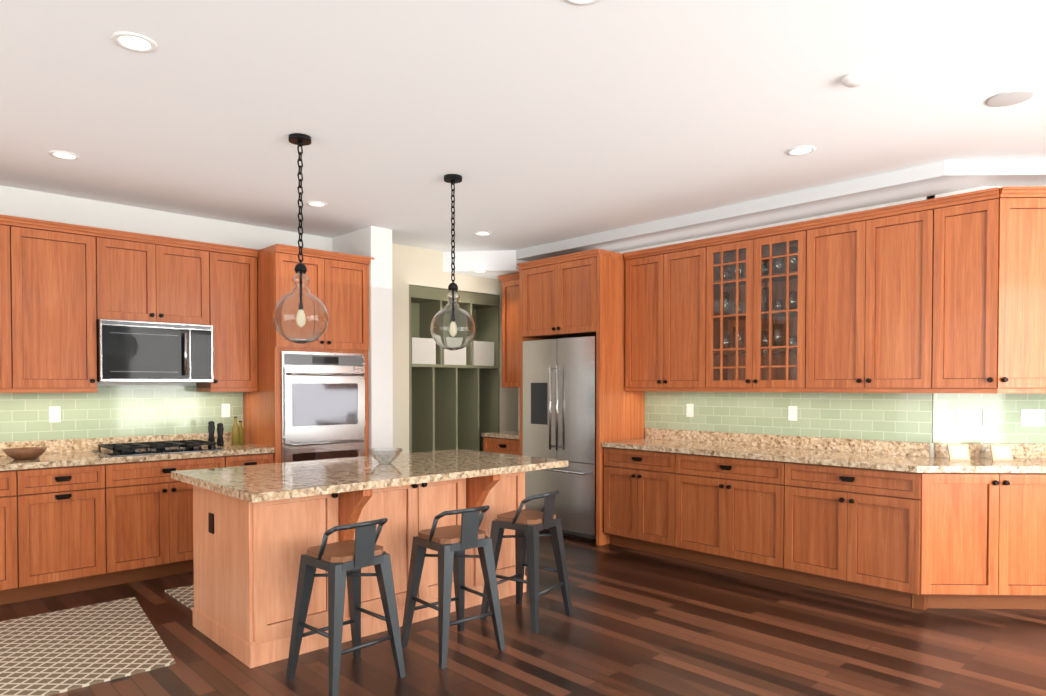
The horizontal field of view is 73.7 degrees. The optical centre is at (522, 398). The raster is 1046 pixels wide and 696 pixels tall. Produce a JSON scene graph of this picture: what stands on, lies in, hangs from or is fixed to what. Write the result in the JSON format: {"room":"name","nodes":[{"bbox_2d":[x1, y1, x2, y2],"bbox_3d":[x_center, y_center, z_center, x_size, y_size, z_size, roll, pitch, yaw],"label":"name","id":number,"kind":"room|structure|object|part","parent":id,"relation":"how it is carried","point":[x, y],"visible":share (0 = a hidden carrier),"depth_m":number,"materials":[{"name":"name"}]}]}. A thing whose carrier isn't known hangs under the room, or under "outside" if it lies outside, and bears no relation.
{"room":"kitchen","nodes":[
{"label":"kitchen","id":0,"kind":"room"},
{"bbox_2d":[0,185,331,441],"bbox_3d":[-4.596,-0.075,4.179,7.480,2.830,0.150,-1,1,-43],"label":"wall","id":1,"kind":"structure","parent":0,"point":[24,203],"depth_m":5.54,"materials":[{"name":"white paint"}]},
{"bbox_2d":[0,218,27,389],"bbox_3d":[-3.863,-0.624,4.527,0.962,1.117,0.331,-1,1,-43],"label":"upper cabinet","id":2,"kind":"object","parent":1,"relation":"attached to","point":[13,352],"depth_m":4.70,"materials":[{"name":"brown wood"}]},
{"bbox_2d":[24,222,107,389],"bbox_3d":[-3.376,-0.632,4.986,0.626,1.117,0.331,-1,1,-43],"label":"upper cabinet","id":3,"kind":"object","parent":1,"relation":"attached to","point":[64,287],"depth_m":4.91,"materials":[{"name":"brown wood"}]},
{"bbox_2d":[0,386,242,441],"bbox_3d":[-4.026,0.112,4.609,4.335,0.399,0.009,-1,1,-43],"label":"wall tile","id":4,"kind":"structure","parent":1,"relation":"attached to","point":[114,411],"depth_m":5.42,"materials":[{"name":"green tile"}]},
{"bbox_2d":[49,407,60,421],"bbox_3d":[-3.451,0.116,5.140,0.070,0.115,0.006,-1,1,-43],"label":"electrical outlet","id":5,"kind":"object","parent":4,"relation":"attached to","point":[54,414],"visible":1,"depth_m":5.14,"materials":[{"name":"white plastic"}]},
{"bbox_2d":[221,404,229,416],"bbox_3d":[-2.553,0.101,5.987,0.070,0.115,0.006,-1,1,-43],"label":"electrical outlet","id":6,"kind":"object","parent":4,"relation":"attached to","point":[225,410],"visible":1,"depth_m":5.98,"materials":[{"name":"white plastic"}]},
{"bbox_2d":[108,234,211,325],"bbox_3d":[-2.906,-0.890,5.425,0.790,0.617,0.331,-1,1,-43],"label":"upper cabinet","id":7,"kind":"object","parent":1,"relation":"attached to","point":[157,280],"depth_m":5.32,"materials":[{"name":"brown wood"}]},
{"bbox_2d":[96,319,212,381],"bbox_3d":[-2.864,-0.353,5.390,0.780,0.445,0.452,-1,1,-43],"label":"microwave","id":8,"kind":"object","parent":7,"relation":"attached to","point":[133,351],"visible":0.98,"depth_m":5.23,"materials":[{"name":"grey"}]},
{"bbox_2d":[196,246,257,389],"bbox_3d":[-2.501,-0.646,5.811,0.447,1.117,0.331,-1,1,-43],"label":"upper cabinet","id":9,"kind":"object","parent":1,"relation":"attached to","point":[234,272],"depth_m":5.72,"materials":[{"name":"brown wood"}]},
{"bbox_2d":[332,226,392,455],"bbox_3d":[-1.726,-0.119,6.746,0.220,2.830,1.350,-1,1,-43],"label":"wall column","id":10,"kind":"structure","parent":0,"point":[375,243],"depth_m":6.25,"materials":[{"name":"white paint"}]},
{"bbox_2d":[392,243,517,453],"bbox_3d":[-0.016,-0.150,8.519,4.700,2.830,0.555,-1,1,-43],"label":"wall","id":11,"kind":"structure","parent":0,"point":[416,266],"depth_m":7.05,"materials":[{"name":"beige paint"}]},
{"bbox_2d":[0,531,1045,695],"bbox_3d":[0.092,1.414,2.817,12.400,0.100,10.600,-1,1,-43],"label":"floor","id":12,"kind":"structure","parent":0,"point":[639,623],"depth_m":3.79,"materials":[{"name":"brown wood"}]},
{"bbox_2d":[0,469,31,604],"bbox_3d":[-3.766,0.896,4.437,0.944,0.880,0.631,-1,1,-43],"label":"base cabinet","id":13,"kind":"object","parent":12,"relation":"on","point":[15,485],"depth_m":4.49,"materials":[{"name":"brown wood"}]},
{"bbox_2d":[0,432,274,470],"bbox_3d":[-3.804,0.386,4.378,4.335,0.139,0.655,-1,1,-43],"label":"countertop","id":14,"kind":"structure","parent":13,"relation":"on","point":[66,452],"depth_m":5.13,"materials":[{"name":"stone"}]},
{"bbox_2d":[3,447,46,459],"bbox_3d":[-3.374,0.374,4.727,0.250,0.070,0.250,-1,1,-43],"label":"bowl","id":15,"kind":"object","parent":14,"relation":"on","point":[26,453],"visible":1,"depth_m":4.67,"materials":[{"name":"brown wood"}]},
{"bbox_2d":[93,440,222,456],"bbox_3d":[-2.782,0.370,5.324,0.768,0.055,0.528,-1,1,-43],"label":"cooktop","id":16,"kind":"object","parent":14,"relation":"in","point":[138,448],"visible":1,"depth_m":5.23,"materials":[{"name":"black metal"}]},
{"bbox_2d":[208,421,214,446],"bbox_3d":[-2.546,0.287,5.699,0.060,0.210,0.060,-1,1,-43],"label":"pepper mill","id":17,"kind":"object","parent":14,"relation":"on","point":[211,429],"visible":0.71,"depth_m":5.68,"materials":[{"name":"black"}]},
{"bbox_2d":[216,423,223,445],"bbox_3d":[-2.508,0.296,5.775,0.060,0.190,0.060,-1,1,-43],"label":"pepper mill","id":18,"kind":"object","parent":14,"relation":"on","point":[220,440],"visible":1,"depth_m":5.76,"materials":[{"name":"black"}]},
{"bbox_2d":[232,416,239,444],"bbox_3d":[-2.407,0.270,5.843,0.060,0.240,0.060,-1,1,-43],"label":"oil bottle","id":19,"kind":"object","parent":14,"relation":"on","point":[235,434],"visible":1,"depth_m":5.82,"materials":[{"name":"yellow"}]},
{"bbox_2d":[239,421,243,444],"bbox_3d":[-2.398,0.288,5.921,0.060,0.200,0.060,-1,1,-43],"label":"oil bottle","id":20,"kind":"object","parent":14,"relation":"on","point":[241,434],"visible":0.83,"depth_m":5.90,"materials":[{"name":"yellow"}]},
{"bbox_2d":[32,463,119,599],"bbox_3d":[-3.287,0.888,4.889,0.623,0.880,0.631,-1,1,-43],"label":"base cabinet","id":21,"kind":"object","parent":12,"relation":"on","point":[67,529],"depth_m":4.72,"materials":[{"name":"brown wood"}]},
{"bbox_2d":[0,597,175,695],"bbox_3d":[-2.874,1.347,3.452,2.055,0.012,1.375,-1,1,-43],"label":"rug","id":22,"kind":"object","parent":12,"relation":"on","point":[52,653],"visible":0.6,"depth_m":3.73,"materials":[{"name":"beige fabric"}]},
{"bbox_2d":[120,455,235,583],"bbox_3d":[-2.810,0.880,5.339,0.936,0.880,0.631,-1,1,-43],"label":"base cabinet","id":23,"kind":"object","parent":12,"relation":"on","point":[156,509],"depth_m":5.07,"materials":[{"name":"brown wood"}]},
{"bbox_2d":[165,585,193,609],"bbox_3d":[-1.815,1.321,4.949,1.150,0.012,0.680,-1,1,-43],"label":"rug","id":24,"kind":"object","parent":12,"relation":"on","point":[184,595],"visible":0.14,"depth_m":4.70,"materials":[{"name":"beige fabric"}]},
{"bbox_2d":[236,453,272,465],"bbox_3d":[-2.397,0.873,5.728,0.447,0.880,0.631,-1,1,-43],"label":"base cabinet","id":25,"kind":"object","parent":12,"relation":"on","point":[261,458],"depth_m":5.54,"materials":[{"name":"brown wood"}]},
{"bbox_2d":[243,244,373,462],"bbox_3d":[-1.867,0.030,6.133,0.890,2.553,0.747,-1,1,-43],"label":"tall cabinet","id":26,"kind":"object","parent":12,"relation":"on","point":[307,401],"visible":0.62,"depth_m":5.86,"materials":[{"name":"brown wood"}]},
{"bbox_2d":[286,518,405,695],"bbox_3d":[-0.860,0.964,3.382,0.408,0.782,0.408,1,1,43],"label":"stool","id":27,"kind":"object","parent":12,"relation":"on","point":[340,561],"visible":1,"depth_m":3.35,"materials":[{"name":"grey metal"}]},
{"bbox_2d":[192,471,525,667],"bbox_3d":[-0.876,0.898,4.359,1.913,0.879,1.105,-1,1,-43],"label":"kitchen island","id":28,"kind":"object","parent":12,"relation":"on","point":[246,557],"visible":0.67,"depth_m":3.80,"materials":[{"name":"brown wood"}]},
{"bbox_2d":[171,449,567,502],"bbox_3d":[-0.870,0.436,4.346,2.120,0.040,1.170,-1,1,-43],"label":"island countertop","id":29,"kind":"structure","parent":28,"relation":"on","point":[265,482],"depth_m":3.99,"materials":[{"name":"stone"}]},
{"bbox_2d":[368,448,401,463],"bbox_3d":[-0.884,0.369,4.476,0.220,0.090,0.220,-1,1,-43],"label":"glass bowl","id":30,"kind":"object","parent":29,"relation":"on","point":[379,458],"visible":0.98,"depth_m":4.42,"materials":[{"name":"clear glass"}]},
{"bbox_2d":[401,505,504,668],"bbox_3d":[-0.382,0.957,3.764,0.408,0.782,0.408,-1,1,-40],"label":"stool","id":31,"kind":"object","parent":12,"relation":"on","point":[451,544],"visible":1,"depth_m":3.72,"materials":[{"name":"grey metal"}]},
{"bbox_2d":[409,285,499,452],"bbox_3d":[-0.835,0.060,7.627,1.220,2.440,0.430,-1,1,-43],"label":"lockers","id":32,"kind":"object","parent":12,"relation":"on","point":[454,399],"visible":0.6,"depth_m":7.62,"materials":[{"name":"green wood"}]},
{"bbox_2d":[484,437,518,454],"bbox_3d":[-0.001,0.844,7.408,0.621,0.880,0.638,-1,1,-43],"label":"base cabinet","id":33,"kind":"object","parent":12,"relation":"on","point":[501,445],"visible":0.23,"depth_m":7.23,"materials":[{"name":"brown wood"}]},
{"bbox_2d":[481,430,518,438],"bbox_3d":[0.000,0.383,7.407,0.610,0.040,0.648,-1,1,-43],"label":"countertop","id":34,"kind":"structure","parent":33,"relation":"on","point":[509,434],"depth_m":7.30,"materials":[{"name":"stone"}]},
{"bbox_2d":[480,490,571,632],"bbox_3d":[0.022,0.948,4.269,0.408,0.782,0.408,1,1,35],"label":"stool","id":35,"kind":"object","parent":12,"relation":"on","point":[526,525],"visible":1,"depth_m":4.20,"materials":[{"name":"grey metal"}]},
{"bbox_2d":[523,336,595,541],"bbox_3d":[0.532,0.365,6.746,0.701,1.860,0.936,-1,1,-43],"label":"fridge","id":36,"kind":"object","parent":12,"relation":"on","point":[559,398],"visible":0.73,"depth_m":6.47,"materials":[{"name":"grey metal"}]},
{"bbox_2d":[517,249,644,545],"bbox_3d":[0.549,-0.016,6.755,0.696,2.623,1.040,-1,1,-43],"label":"surround","id":37,"kind":"object","parent":12,"relation":"on","point":[578,294],"visible":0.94,"depth_m":6.35,"materials":[{"name":"brown wood"}]},
{"bbox_2d":[604,447,1045,609],"bbox_3d":[2.047,0.882,5.228,0.690,0.880,3.220,-1,1,-43],"label":"base cabinet","id":38,"kind":"object","parent":12,"relation":"on","point":[921,541],"visible":1,"depth_m":4.60,"materials":[{"name":"brown wood"}]},
{"bbox_2d":[602,428,1045,472],"bbox_3d":[2.267,0.376,4.972,0.660,0.139,3.882,-1,1,-43],"label":"countertop","id":39,"kind":"structure","parent":38,"relation":"on","point":[906,456],"depth_m":5.05,"materials":[{"name":"stone"}]},
{"bbox_2d":[947,444,969,459],"bbox_3d":[2.909,0.358,4.673,0.130,0.105,0.076,0,1,2],"label":"stand","id":40,"kind":"object","parent":39,"relation":"on","point":[958,451],"visible":1,"depth_m":4.65,"materials":[{"name":"beige"}]},
{"bbox_2d":[962,443,1045,447],"bbox_3d":[3.824,0.379,4.778,1.339,0.139,1.464,-1,1,-43],"label":"countertop","id":41,"kind":"structure","parent":38,"relation":"on","point":[1043,444],"depth_m":4.81,"materials":[{"name":"stone"}]},
{"bbox_2d":[0,0,1045,251],"bbox_3d":[0.092,-1.525,2.766,12.400,0.120,10.600,-1,1,-43],"label":"ceiling","id":42,"kind":"structure","parent":0,"point":[536,122],"depth_m":3.50,"materials":[{"name":"white paint"}]},
{"bbox_2d":[48,150,79,159],"bbox_3d":[-2.806,-1.488,4.267,0.168,0.006,0.168,-1,1,-43],"label":"recessed light","id":43,"kind":"object","parent":42,"relation":"in","point":[64,155],"visible":1,"depth_m":4.26,"materials":[{"name":"white plastic"}]},
{"bbox_2d":[111,32,157,52],"bbox_3d":[-1.596,-1.463,2.866,0.168,0.006,0.168,-1,1,-43],"label":"recessed light","id":44,"kind":"object","parent":42,"relation":"in","point":[132,41],"visible":1,"depth_m":2.86,"materials":[{"name":"white"}]},
{"bbox_2d":[273,133,328,343],"bbox_3d":[-1.266,-0.898,3.970,0.304,1.174,0.304,-1,1,-43],"label":"pendant lamp","id":45,"kind":"object","parent":42,"relation":"hanging from","point":[300,314],"visible":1,"depth_m":3.90,"materials":[{"name":"black"}]},
{"bbox_3d":[-1.266,-0.519,3.977,0.304,0.416,0.304,-1,1,-43],"label":"lamp shade","id":46,"kind":"part","parent":45,"relation":"part of","materials":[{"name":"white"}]},
{"bbox_2d":[306,201,327,206],"bbox_3d":[-1.598,-1.508,5.406,0.168,0.006,0.168,-1,1,-43],"label":"recessed light","id":47,"kind":"object","parent":42,"relation":"in","point":[316,203],"visible":0.98,"depth_m":5.40,"materials":[{"name":"white"}]},
{"bbox_2d":[431,174,475,350],"bbox_3d":[-0.473,-0.912,4.718,0.304,1.174,0.304,-1,1,-43],"label":"pendant lamp","id":48,"kind":"object","parent":42,"relation":"hanging from","point":[453,327],"visible":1,"depth_m":4.64,"materials":[{"name":"black"}]},
{"bbox_3d":[-0.473,-0.532,4.724,0.304,0.416,0.304,-1,1,-43],"label":"lamp shade","id":49,"kind":"part","parent":48,"relation":"part of","materials":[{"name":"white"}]},
{"bbox_2d":[474,231,491,235],"bbox_3d":[-0.372,-1.526,6.452,0.168,0.006,0.168,-1,1,-43],"label":"recessed light","id":50,"kind":"object","parent":42,"relation":"in","point":[481,233],"visible":1,"depth_m":6.45,"materials":[{"name":"white"}]},
{"bbox_2d":[565,0,600,5],"bbox_3d":[0.219,-1.457,2.502,0.168,0.006,0.168,-1,1,-43],"label":"recessed light","id":51,"kind":"object","parent":42,"relation":"in","point":[581,2],"visible":1,"depth_m":2.56,"materials":[{"name":"white plastic"}]},
{"bbox_2d":[786,146,815,155],"bbox_3d":[1.669,-1.486,4.185,0.168,0.006,0.168,-1,1,-43],"label":"recessed light","id":52,"kind":"object","parent":42,"relation":"in","point":[800,150],"visible":0.98,"depth_m":4.18,"materials":[{"name":"white plastic"}]},
{"bbox_2d":[842,72,867,87],"bbox_3d":[1.520,-1.456,3.192,0.110,0.034,0.110,-1,1,-43],"label":"smoke detector","id":53,"kind":"object","parent":42,"relation":"attached to","point":[853,79],"visible":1,"depth_m":3.16,"materials":[{"name":"white plastic"}]},
{"bbox_2d":[986,89,1034,106],"bbox_3d":[2.389,-1.472,3.421,0.200,0.008,0.200,-1,1,-43],"label":"ceiling speaker","id":54,"kind":"object","parent":42,"relation":"attached to","point":[1011,97],"visible":1,"depth_m":3.41,"materials":[{"name":"grey plastic"}]},
{"bbox_2d":[518,195,934,456],"bbox_3d":[1.448,-0.114,6.419,0.150,2.830,4.220,-1,1,-43],"label":"wall","id":55,"kind":"structure","parent":0,"point":[807,219],"depth_m":5.56,"materials":[{"name":"white paint"}]},
{"bbox_2d":[497,273,518,387],"bbox_3d":[0.081,-0.723,7.480,0.366,1.211,0.670,-1,1,-43],"label":"upper cabinet","id":56,"kind":"object","parent":55,"relation":"attached to","point":[510,330],"visible":0.27,"depth_m":7.51,"materials":[{"name":"brown wood"}]},
{"bbox_2d":[623,242,734,389],"bbox_3d":[1.361,-0.688,6.147,0.331,1.187,0.902,-1,1,-43],"label":"upper cabinet","id":57,"kind":"object","parent":55,"relation":"attached to","point":[680,304],"depth_m":5.94,"materials":[{"name":"brown wood"}]},
{"bbox_2d":[645,391,936,442],"bbox_3d":[1.988,0.093,5.733,0.011,0.399,2.486,-1,1,-43],"label":"wall tile","id":58,"kind":"structure","parent":55,"relation":"attached to","point":[919,417],"depth_m":5.48,"materials":[{"name":"green tile"}]},
{"bbox_2d":[686,404,693,416],"bbox_3d":[1.495,0.104,6.242,0.006,0.116,0.070,-1,1,-43],"label":"electrical outlet","id":59,"kind":"object","parent":58,"relation":"attached to","point":[689,410],"visible":1,"depth_m":6.24,"materials":[{"name":"white plastic"}]},
{"bbox_2d":[788,406,796,420],"bbox_3d":[2.147,0.116,5.550,0.006,0.116,0.070,-1,1,-43],"label":"electrical outlet","id":60,"kind":"object","parent":58,"relation":"attached to","point":[792,413],"visible":1,"depth_m":5.55,"materials":[{"name":"white plastic"}]},
{"bbox_2d":[795,206,918,389],"bbox_3d":[2.492,-0.667,4.947,0.331,1.188,0.964,-1,1,-43],"label":"upper cabinet","id":61,"kind":"object","parent":55,"relation":"attached to","point":[857,278],"depth_m":4.86,"materials":[{"name":"brown wood"}]},
{"bbox_2d":[919,190,1010,389],"bbox_3d":[2.898,-0.660,4.516,0.331,1.188,0.468,-1,1,-43],"label":"upper cabinet","id":62,"kind":"object","parent":55,"relation":"attached to","point":[945,294],"depth_m":4.41,"materials":[{"name":"brown wood"}]},
{"bbox_2d":[937,393,1045,442],"bbox_3d":[3.800,0.109,4.813,1.324,0.399,1.350,-1,1,-43],"label":"wall tile","id":63,"kind":"structure","parent":55,"relation":"attached to","point":[1006,428],"depth_m":4.82,"materials":[{"name":"green tile"}]},
{"bbox_2d":[982,409,993,425],"bbox_3d":[3.210,0.132,4.814,0.070,0.115,0.006,0,1,2],"label":"electrical outlet","id":64,"kind":"object","parent":63,"relation":"attached to","point":[987,417],"visible":1,"depth_m":4.81,"materials":[{"name":"white plastic"}]},
{"bbox_2d":[1020,409,1044,425],"bbox_3d":[3.510,0.132,4.805,0.160,0.115,0.006,0,1,2],"label":"electrical outlet","id":65,"kind":"object","parent":63,"relation":"attached to","point":[1032,417],"visible":1,"depth_m":4.80,"materials":[{"name":"white plastic"}]},
{"bbox_2d":[1007,186,1045,389],"bbox_3d":[3.293,-0.658,4.399,0.745,1.187,0.461,-1,1,-43],"label":"upper cabinet","id":66,"kind":"object","parent":55,"relation":"attached to","point":[1026,335],"depth_m":4.27,"materials":[{"name":"brown wood"}]},
{"bbox_2d":[443,159,1045,279],"bbox_3d":[2.479,-1.422,6.314,4.118,0.209,8.715,-1,1,-43],"label":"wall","id":67,"kind":"structure","parent":0,"point":[945,178],"depth_m":5.21,"materials":[{"name":"white paint"}]},
{"bbox_2d":[472,270,487,272],"bbox_3d":[-0.447,-1.330,7.278,0.168,0.006,0.168,-1,1,-43],"label":"recessed light","id":68,"kind":"object","parent":67,"relation":"in","point":[480,271],"visible":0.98,"depth_m":7.28,"materials":[{"name":"white"}]},
{"bbox_2d":[989,444,1012,460],"bbox_3d":[3.189,0.358,4.665,0.130,0.105,0.076,0,1,2],"label":"stand","id":69,"kind":"object","parent":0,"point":[1001,452],"visible":1,"depth_m":4.64,"materials":[{"name":"beige"}]}
]}

